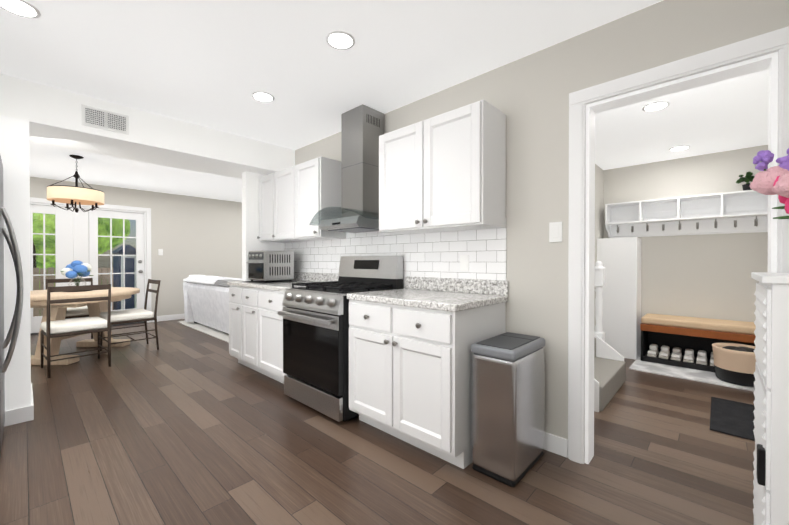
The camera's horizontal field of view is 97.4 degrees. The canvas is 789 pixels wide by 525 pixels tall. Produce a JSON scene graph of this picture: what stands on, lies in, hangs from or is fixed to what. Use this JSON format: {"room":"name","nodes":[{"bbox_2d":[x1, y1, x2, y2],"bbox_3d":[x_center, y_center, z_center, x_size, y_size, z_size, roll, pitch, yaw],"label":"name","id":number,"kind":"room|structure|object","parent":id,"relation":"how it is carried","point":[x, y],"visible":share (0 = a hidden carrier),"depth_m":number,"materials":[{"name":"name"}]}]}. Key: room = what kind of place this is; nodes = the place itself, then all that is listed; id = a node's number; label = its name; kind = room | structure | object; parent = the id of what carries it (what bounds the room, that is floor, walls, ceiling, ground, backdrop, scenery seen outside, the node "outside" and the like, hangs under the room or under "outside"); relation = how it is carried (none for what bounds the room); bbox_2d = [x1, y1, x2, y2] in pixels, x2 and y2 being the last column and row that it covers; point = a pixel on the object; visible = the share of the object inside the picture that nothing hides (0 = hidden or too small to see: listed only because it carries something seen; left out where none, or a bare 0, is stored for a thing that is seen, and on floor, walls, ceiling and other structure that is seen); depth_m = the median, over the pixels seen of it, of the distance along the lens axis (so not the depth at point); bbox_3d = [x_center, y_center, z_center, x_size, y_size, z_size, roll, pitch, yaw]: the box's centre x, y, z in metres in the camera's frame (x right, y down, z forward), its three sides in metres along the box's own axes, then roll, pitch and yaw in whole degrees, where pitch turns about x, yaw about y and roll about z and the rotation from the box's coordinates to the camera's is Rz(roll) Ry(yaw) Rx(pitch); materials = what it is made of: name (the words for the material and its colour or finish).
{"room":"dining room and kitchen","nodes":[
{"label":"dining room and kitchen","id":0,"kind":"room"},
{"bbox_2d":[30,177,241,315],"bbox_3d":[-4.013,-0.109,7.100,0.120,2.440,6.650,0,0,43],"label":"wall","id":1,"kind":"structure","parent":0,"point":[191,235],"depth_m":6.81,"materials":[{"name":"grey paint"}]},
{"bbox_2d":[30,197,151,334],"bbox_3d":[-5.156,0.058,5.849,0.160,2.120,1.740,0,0,43],"label":"doors","id":2,"kind":"structure","parent":1,"relation":"in","point":[76,236],"depth_m":5.84,"materials":[{"name":"white wood"}]},
{"bbox_2d":[158,249,162,254],"bbox_3d":[-4.426,-0.196,6.562,0.010,0.120,0.074,0,0,43],"label":"light switch","id":3,"kind":"object","parent":1,"relation":"attached to","point":[160,251],"visible":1,"depth_m":6.56,"materials":[{"name":"white plastic"}]},
{"bbox_2d":[152,314,184,321],"bbox_3d":[-3.109,1.054,7.975,0.014,0.105,4.145,0,0,43],"label":"baseboard","id":4,"kind":"structure","parent":1,"relation":"attached to","point":[176,316],"depth_m":6.67,"materials":[{"name":"white"}]},
{"bbox_2d":[0,73,294,410],"bbox_3d":[-2.441,-0.087,3.166,0.650,2.440,3.050,0,0,43],"label":"wall","id":5,"kind":"structure","parent":0,"point":[36,113],"depth_m":2.77,"materials":[{"name":"white paint"}]},
{"bbox_2d":[4,404,33,426],"bbox_3d":[-2.924,1.086,2.170,0.014,0.105,0.924,0,0,43],"label":"baseboard","id":6,"kind":"structure","parent":5,"relation":"attached to","point":[19,415],"depth_m":2.45,"materials":[{"name":"white wood"}]},
{"bbox_2d":[31,383,33,403],"bbox_3d":[-2.850,1.083,2.720,0.630,0.105,0.017,0,0,43],"label":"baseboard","id":7,"kind":"structure","parent":5,"relation":"attached to","point":[31,383],"depth_m":2.69,"materials":[{"name":"white wood"}]},
{"bbox_2d":[81,104,128,134],"bbox_3d":[-2.327,-1.150,2.798,0.010,0.160,0.295,0,0,43],"label":"air vent","id":8,"kind":"object","parent":5,"relation":"in","point":[95,117],"visible":1,"depth_m":2.79,"materials":[{"name":"white plastic"}]},
{"bbox_2d":[0,0,662,201],"bbox_3d":[-0.992,-1.353,4.270,8.390,0.080,6.890,0,0,43],"label":"ceiling","id":9,"kind":"structure","parent":0,"point":[214,64],"depth_m":2.19,"materials":[{"name":"white paint"}]},
{"bbox_2d":[0,0,40,17],"bbox_3d":[-1.913,-1.296,1.756,0.169,0.007,0.169,0,0,34],"label":"recessed light","id":10,"kind":"object","parent":9,"relation":"in","point":[22,8],"depth_m":1.76,"materials":[{"name":"white"}]},
{"bbox_2d":[47,155,103,212],"bbox_3d":[-3.929,-0.963,4.286,0.526,0.700,0.526,0,0,43],"label":"pendant chandelier","id":11,"kind":"object","parent":9,"relation":"hanging from","point":[73,195],"visible":1,"depth_m":4.17,"materials":[{"name":"beige fabric"}]},
{"bbox_2d":[252,91,274,101],"bbox_3d":[-1.033,-1.301,2.726,0.169,0.007,0.169,0,0,19],"label":"recessed light","id":12,"kind":"object","parent":9,"relation":"in","point":[258,95],"depth_m":2.71,"materials":[{"name":"white"}]},
{"bbox_2d":[326,31,354,49],"bbox_3d":[-0.315,-1.297,2.028,0.169,0.007,0.169,0,0,34],"label":"recessed light","id":13,"kind":"object","parent":9,"relation":"in","point":[342,40],"depth_m":2.02,"materials":[{"name":"white"}]},
{"bbox_2d":[0,319,754,524],"bbox_3d":[-0.992,1.157,4.283,8.390,0.060,6.890,0,0,43],"label":"floor","id":14,"kind":"structure","parent":0,"point":[184,425],"depth_m":1.99,"materials":[{"name":"brown wood"}]},
{"bbox_2d":[0,155,23,456],"bbox_3d":[-2.667,0.239,1.927,0.685,1.800,0.827,0,0,43],"label":"refrigerator","id":15,"kind":"object","parent":14,"relation":"on","point":[12,243],"visible":1,"depth_m":2.17,"materials":[{"name":"grey metal"}]},
{"bbox_2d":[46,278,92,338],"bbox_3d":[-4.450,0.676,4.782,0.546,0.897,0.498,0,0,43],"label":"dining chair","id":16,"kind":"object","parent":14,"relation":"on","point":[78,312],"visible":0.19,"depth_m":4.74,"materials":[{"name":"brown metal"}]},
{"bbox_2d":[40,284,110,377],"bbox_3d":[-3.426,0.682,3.731,0.546,0.897,0.498,0,0,39],"label":"dining chair","id":17,"kind":"object","parent":14,"relation":"on","point":[61,328],"visible":1,"depth_m":3.61,"materials":[{"name":"brown metal"}]},
{"bbox_2d":[30,287,139,364],"bbox_3d":[-3.907,0.739,4.275,1.240,0.776,1.240,0,0,43],"label":"round dining table","id":18,"kind":"object","parent":14,"relation":"on","point":[38,299],"visible":0.52,"depth_m":3.94,"materials":[{"name":"brown wood"}]},
{"bbox_2d":[60,260,93,291],"bbox_3d":[-3.907,0.162,4.271,0.420,0.376,0.307,0,0,43],"label":"vase","id":19,"kind":"object","parent":18,"relation":"on","point":[74,269],"visible":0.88,"depth_m":4.22,"materials":[{"name":"blue plant"}]},
{"bbox_2d":[100,279,160,350],"bbox_3d":[-3.395,0.678,4.457,0.512,0.897,0.561,0,0,43],"label":"dining chair","id":20,"kind":"object","parent":14,"relation":"on","point":[130,316],"visible":0.75,"depth_m":4.42,"materials":[{"name":"brown metal"}]},
{"bbox_2d":[178,321,228,342],"bbox_3d":[-2.032,1.108,6.576,2.800,0.012,2.920,0,0,43],"label":"living room rug","id":21,"kind":"object","parent":14,"relation":"on","point":[216,333],"visible":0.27,"depth_m":5.65,"materials":[{"name":"white fabric"}]},
{"bbox_2d":[183,277,241,333],"bbox_3d":[-2.635,0.681,5.906,2.370,0.848,1.080,0,0,43],"label":"sofa","id":22,"kind":"object","parent":21,"relation":"on","point":[206,304],"visible":0.23,"depth_m":5.60,"materials":[{"name":"fabric"}]},
{"bbox_2d":[183,275,223,284],"bbox_3d":[-3.183,0.281,5.780,1.400,0.122,0.244,0,0,43],"label":"blanket","id":23,"kind":"object","parent":22,"relation":"on","point":[208,280],"visible":0.94,"depth_m":5.58,"materials":[{"name":"white fabric"}]},
{"bbox_2d":[214,279,241,286],"bbox_3d":[-2.413,0.299,5.083,0.665,0.082,0.215,0,0,43],"label":"blanket","id":24,"kind":"object","parent":22,"relation":"on","point":[221,282],"visible":0.54,"depth_m":5.03,"materials":[{"name":"grey fabric"}]},
{"bbox_2d":[227,284,234,356],"bbox_3d":[-1.481,0.689,3.921,0.408,0.880,0.618,0,0,43],"label":"base cabinet","id":25,"kind":"object","parent":14,"relation":"on","point":[232,286],"depth_m":3.78,"materials":[{"name":"white wood"}]},
{"bbox_2d":[235,284,250,367],"bbox_3d":[-1.252,0.690,3.707,0.491,0.880,0.618,0,0,43],"label":"base cabinet","id":26,"kind":"object","parent":14,"relation":"on","point":[242,293],"depth_m":3.58,"materials":[{"name":"white wood"}]},
{"bbox_2d":[251,288,285,383],"bbox_3d":[-0.927,0.691,3.404,0.671,0.880,0.618,0,0,43],"label":"base cabinet","id":27,"kind":"object","parent":14,"relation":"on","point":[255,331],"depth_m":3.24,"materials":[{"name":"white wood"}]},
{"bbox_2d":[227,280,318,291],"bbox_3d":[-1.164,0.230,3.619,1.316,0.040,0.624,0,0,43],"label":"countertop","id":28,"kind":"structure","parent":27,"relation":"on","point":[284,285],"depth_m":3.45,"materials":[{"name":"white stone"}]},
{"bbox_2d":[241,250,296,282],"bbox_3d":[-1.365,0.041,3.784,0.440,0.334,0.420,0,0,43],"label":"toaster oven","id":29,"kind":"object","parent":28,"relation":"on","point":[266,266],"visible":1,"depth_m":3.66,"materials":[{"name":"silver metal"}]},
{"bbox_2d":[278,256,402,421],"bbox_3d":[-0.453,0.539,2.858,0.752,1.190,0.730,0,0,43],"label":"gas range","id":30,"kind":"object","parent":14,"relation":"on","point":[315,315],"visible":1,"depth_m":2.63,"materials":[{"name":"silver metal"}]},
{"bbox_2d":[347,276,507,468],"bbox_3d":[0.194,0.627,2.335,0.895,1.020,0.648,0,0,43],"label":"base cabinet","id":31,"kind":"object","parent":14,"relation":"on","point":[410,362],"visible":1,"depth_m":2.06,"materials":[{"name":"white wood"}]},
{"bbox_2d":[471,332,544,486],"bbox_3d":[0.654,0.789,1.976,0.256,0.700,0.434,0,0,43],"label":"steel trash can","id":32,"kind":"object","parent":14,"relation":"on","point":[508,379],"visible":1,"depth_m":1.83,"materials":[{"name":"silver metal"}]},
{"bbox_2d":[594,261,604,340],"bbox_3d":[2.082,0.558,3.534,0.116,1.145,0.116,0,0,43],"label":"newel post","id":33,"kind":"object","parent":14,"relation":"on","point":[599,283],"visible":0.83,"depth_m":3.51,"materials":[{"name":"white wood"}]},
{"bbox_2d":[594,337,625,410],"bbox_3d":[1.427,0.656,3.398,1.270,0.950,0.920,0,0,43],"label":"carpeted stairs","id":34,"kind":"structure","parent":14,"relation":"on","point":[610,376],"depth_m":3.00,"materials":[{"name":"grey carpet"}]},
{"bbox_2d":[629,354,754,391],"bbox_3d":[3.163,1.123,3.580,1.117,0.015,0.799,0,0,43],"label":"floor","id":35,"kind":"structure","parent":14,"relation":"on","point":[638,364],"depth_m":3.52,"materials":[{"name":"stone"}]},
{"bbox_2d":[640,313,755,372],"bbox_3d":[3.289,0.864,3.729,1.010,0.499,0.400,0,0,43],"label":"bench","id":36,"kind":"object","parent":35,"relation":"on","point":[695,334],"visible":0.44,"depth_m":3.75,"materials":[{"name":"black"}]},
{"bbox_2d":[647,344,657,356],"bbox_3d":[2.962,1.005,3.973,0.086,0.104,0.260,0,0,43],"label":"sneaker","id":37,"kind":"object","parent":36,"relation":"on","point":[652,352],"depth_m":3.93,"materials":[{"name":"grey"}]},
{"bbox_2d":[657,345,669,358],"bbox_3d":[3.039,1.006,3.902,0.086,0.104,0.260,0,0,43],"label":"sneaker","id":38,"kind":"object","parent":36,"relation":"on","point":[664,353],"depth_m":3.86,"materials":[{"name":"grey"}]},
{"bbox_2d":[669,347,681,360],"bbox_3d":[3.116,1.006,3.830,0.086,0.104,0.260,0,0,43],"label":"sneaker","id":39,"kind":"object","parent":36,"relation":"on","point":[676,355],"depth_m":3.81,"materials":[{"name":"grey fabric"}]},
{"bbox_2d":[683,349,694,362],"bbox_3d":[3.192,1.007,3.758,0.086,0.104,0.260,0,0,43],"label":"sneaker","id":40,"kind":"object","parent":36,"relation":"on","point":[689,357],"depth_m":3.71,"materials":[{"name":"grey fabric"}]},
{"bbox_2d":[696,350,707,364],"bbox_3d":[3.269,1.007,3.687,0.086,0.104,0.260,0,0,43],"label":"sneaker","id":41,"kind":"object","parent":36,"relation":"on","point":[702,359],"depth_m":3.65,"materials":[{"name":"grey fabric"}]},
{"bbox_2d":[710,352,713,365],"bbox_3d":[3.346,1.007,3.615,0.086,0.104,0.260,0,0,43],"label":"sneaker","id":42,"kind":"object","parent":36,"relation":"on","point":[711,358],"depth_m":3.57,"materials":[{"name":"grey fabric"}]},
{"bbox_2d":[712,343,756,386],"bbox_3d":[3.245,0.953,3.257,0.392,0.326,0.392,0,0,43],"label":"woven basket","id":43,"kind":"object","parent":35,"relation":"on","point":[734,363],"visible":0.88,"depth_m":3.17,"materials":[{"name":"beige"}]},
{"bbox_2d":[710,397,754,440],"bbox_3d":[2.560,1.130,2.475,0.450,0.012,0.760,0,0,43],"label":"door mat","id":44,"kind":"object","parent":14,"relation":"on","point":[732,418],"visible":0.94,"depth_m":2.50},
{"bbox_2d":[751,272,788,524],"bbox_3d":[1.484,0.593,1.207,0.327,1.100,0.498,0,0,43],"label":"cabinet","id":45,"kind":"object","parent":14,"relation":"on","point":[771,436],"visible":1,"depth_m":1.12,"materials":[{"name":"white wood"}]},
{"bbox_2d":[750,148,788,218],"bbox_3d":[1.419,-0.196,1.185,0.291,0.477,0.267,0,0,43],"label":"bouquet","id":46,"kind":"object","parent":45,"relation":"on","point":[774,180],"visible":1,"depth_m":1.20,"materials":[{"name":"pink plant"}]},
{"bbox_2d":[295,0,788,438],"bbox_3d":[0.231,-0.086,2.839,4.400,2.440,0.120,0,0,43],"label":"wall","id":47,"kind":"structure","parent":0,"point":[528,96],"depth_m":2.08,"materials":[{"name":"grey paint"}]},
{"bbox_2d":[257,156,345,242],"bbox_3d":[-1.027,-0.605,3.675,1.197,0.740,0.348,0,0,43],"label":"upper cabinet","id":48,"kind":"object","parent":47,"relation":"attached to","point":[294,200],"visible":1,"depth_m":3.41,"materials":[{"name":"white wood"}]},
{"bbox_2d":[293,272,338,281],"bbox_3d":[-0.912,0.159,3.803,1.200,0.100,0.010,0,0,43],"label":"backsplash","id":49,"kind":"structure","parent":47,"relation":"attached to","point":[322,277],"depth_m":3.73,"materials":[{"name":"white stone"}]},
{"bbox_2d":[309,104,383,232],"bbox_3d":[-0.361,-0.789,2.949,0.746,1.027,0.498,0,0,43],"label":"range hood","id":50,"kind":"object","parent":47,"relation":"attached to","point":[362,128],"visible":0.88,"depth_m":2.92,"materials":[{"name":"silver metal"}]},
{"bbox_2d":[284,218,506,294],"bbox_3d":[-0.308,-0.033,3.247,2.843,0.530,0.018,0,0,43],"label":"tile backsplash","id":51,"kind":"structure","parent":47,"relation":"attached to","point":[474,254],"depth_m":2.74,"materials":[{"name":"white tile"}]},
{"bbox_2d":[379,100,505,234],"bbox_3d":[0.290,-0.598,2.444,0.877,0.740,0.348,0,0,43],"label":"upper cabinet","id":52,"kind":"object","parent":47,"relation":"attached to","point":[445,172],"visible":1,"depth_m":2.24,"materials":[{"name":"white wood"}]},
{"bbox_2d":[549,222,561,241],"bbox_3d":[0.960,-0.181,2.067,0.074,0.120,0.010,0,0,43],"label":"light switch","id":53,"kind":"object","parent":47,"relation":"attached to","point":[555,231],"visible":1,"depth_m":2.06,"materials":[{"name":"white plastic"}]},
{"bbox_2d":[544,432,567,457],"bbox_3d":[0.872,1.086,2.154,0.378,0.105,0.014,0,0,43],"label":"baseboard","id":54,"kind":"structure","parent":47,"relation":"attached to","point":[555,444],"depth_m":2.06,"materials":[{"name":"white"}]},
{"bbox_2d":[568,26,788,463],"bbox_3d":[1.386,0.083,1.755,0.900,2.115,0.166,0,0,43],"label":"door frame","id":55,"kind":"structure","parent":47,"relation":"attached to","point":[581,268],"depth_m":1.93,"materials":[{"name":"white wood"}]},
{"bbox_2d":[594,164,605,330],"bbox_3d":[1.741,-0.089,3.562,0.120,2.440,3.000,0,0,43],"label":"wall","id":56,"kind":"structure","parent":0,"point":[600,174],"depth_m":4.37,"materials":[{"name":"grey paint"}]},
{"bbox_2d":[594,333,600,411],"bbox_3d":[1.075,0.527,3.079,1.310,1.212,0.020,0,0,43],"label":"trim","id":57,"kind":"structure","parent":56,"relation":"attached to","point":[598,340],"depth_m":2.65,"materials":[{"name":"white wood"}]},
{"bbox_2d":[601,339,623,360],"bbox_3d":[1.724,0.523,3.774,1.310,1.212,0.030,0,0,43],"label":"trim","id":58,"kind":"structure","parent":56,"relation":"attached to","point":[604,349],"depth_m":3.40,"materials":[{"name":"white wood"}]},
{"bbox_2d":[597,237,641,359],"bbox_3d":[2.763,0.417,4.269,0.409,1.420,0.334,0,0,43],"label":"wall","id":59,"kind":"structure","parent":0,"point":[619,259],"depth_m":4.12,"materials":[{"name":"white paint"}]},
{"bbox_2d":[595,69,768,169],"bbox_3d":[2.303,-1.251,2.948,1.530,0.109,2.880,0,0,43],"label":"ceiling","id":60,"kind":"structure","parent":0,"point":[727,115],"depth_m":3.01,"materials":[{"name":"white paint"}]},
{"bbox_2d":[642,101,669,110],"bbox_3d":[1.994,-1.191,2.649,0.169,0.007,0.169,0,0,37],"label":"recessed light","id":61,"kind":"object","parent":60,"relation":"in","point":[659,105],"depth_m":2.64,"materials":[{"name":"white plastic"}]},
{"bbox_2d":[669,145,689,150],"bbox_3d":[2.988,-1.196,3.636,0.169,0.007,0.169,0,0,37],"label":"recessed light","id":62,"kind":"object","parent":60,"relation":"in","point":[677,148],"depth_m":3.63,"materials":[{"name":"white"}]},
{"bbox_2d":[606,145,767,322],"bbox_3d":[3.328,-0.092,4.051,1.530,2.440,0.120,0,0,43],"label":"wall","id":63,"kind":"structure","parent":0,"point":[705,276],"depth_m":3.90,"materials":[{"name":"grey paint"}]},
{"bbox_2d":[605,190,767,237],"bbox_3d":[3.208,-0.516,3.905,1.410,0.410,0.248,0,0,43],"label":"wall shelf","id":64,"kind":"object","parent":63,"relation":"attached to","point":[745,211],"visible":0.94,"depth_m":3.88,"materials":[{"name":"white wood"}]},
{"bbox_2d":[736,172,754,190],"bbox_3d":[3.607,-0.821,3.537,0.184,0.202,0.140,0,0,43],"label":"potted plant","id":65,"kind":"object","parent":64,"relation":"on","point":[748,177],"visible":0.71,"depth_m":3.52,"materials":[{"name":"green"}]},
{"label":"outside","id":66,"kind":"structure","parent":0,"visible":0},
{"bbox_3d":[-15.999,1.502,17.937,32.180,0.100,50.000,0,0,43],"label":"ground","id":67,"kind":"structure","parent":66,"visible":0},
{"bbox_2d":[33,267,112,316],"bbox_3d":[-8.875,0.808,10.500,0.060,1.370,19.130,0,0,43],"label":"fence","id":68,"kind":"object","parent":67,"relation":"on","point":[37,282],"depth_m":9.62,"materials":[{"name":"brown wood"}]},
{"bbox_2d":[33,213,129,286],"bbox_3d":[-11.983,-2.526,13.039,7.162,8.305,17.989,0,0,43],"label":"trees","id":69,"kind":"object","parent":67,"relation":"on","point":[103,241],"depth_m":10.69,"materials":[{"name":"green plant"}]},
{"bbox_2d":[112,245,135,309],"bbox_3d":[-8.109,0.483,10.454,1.080,2.020,0.590,0,0,43],"label":"shed","id":70,"kind":"object","parent":67,"relation":"on","point":[118,268],"depth_m":10.14,"materials":[{"name":"blue"}]}
]}

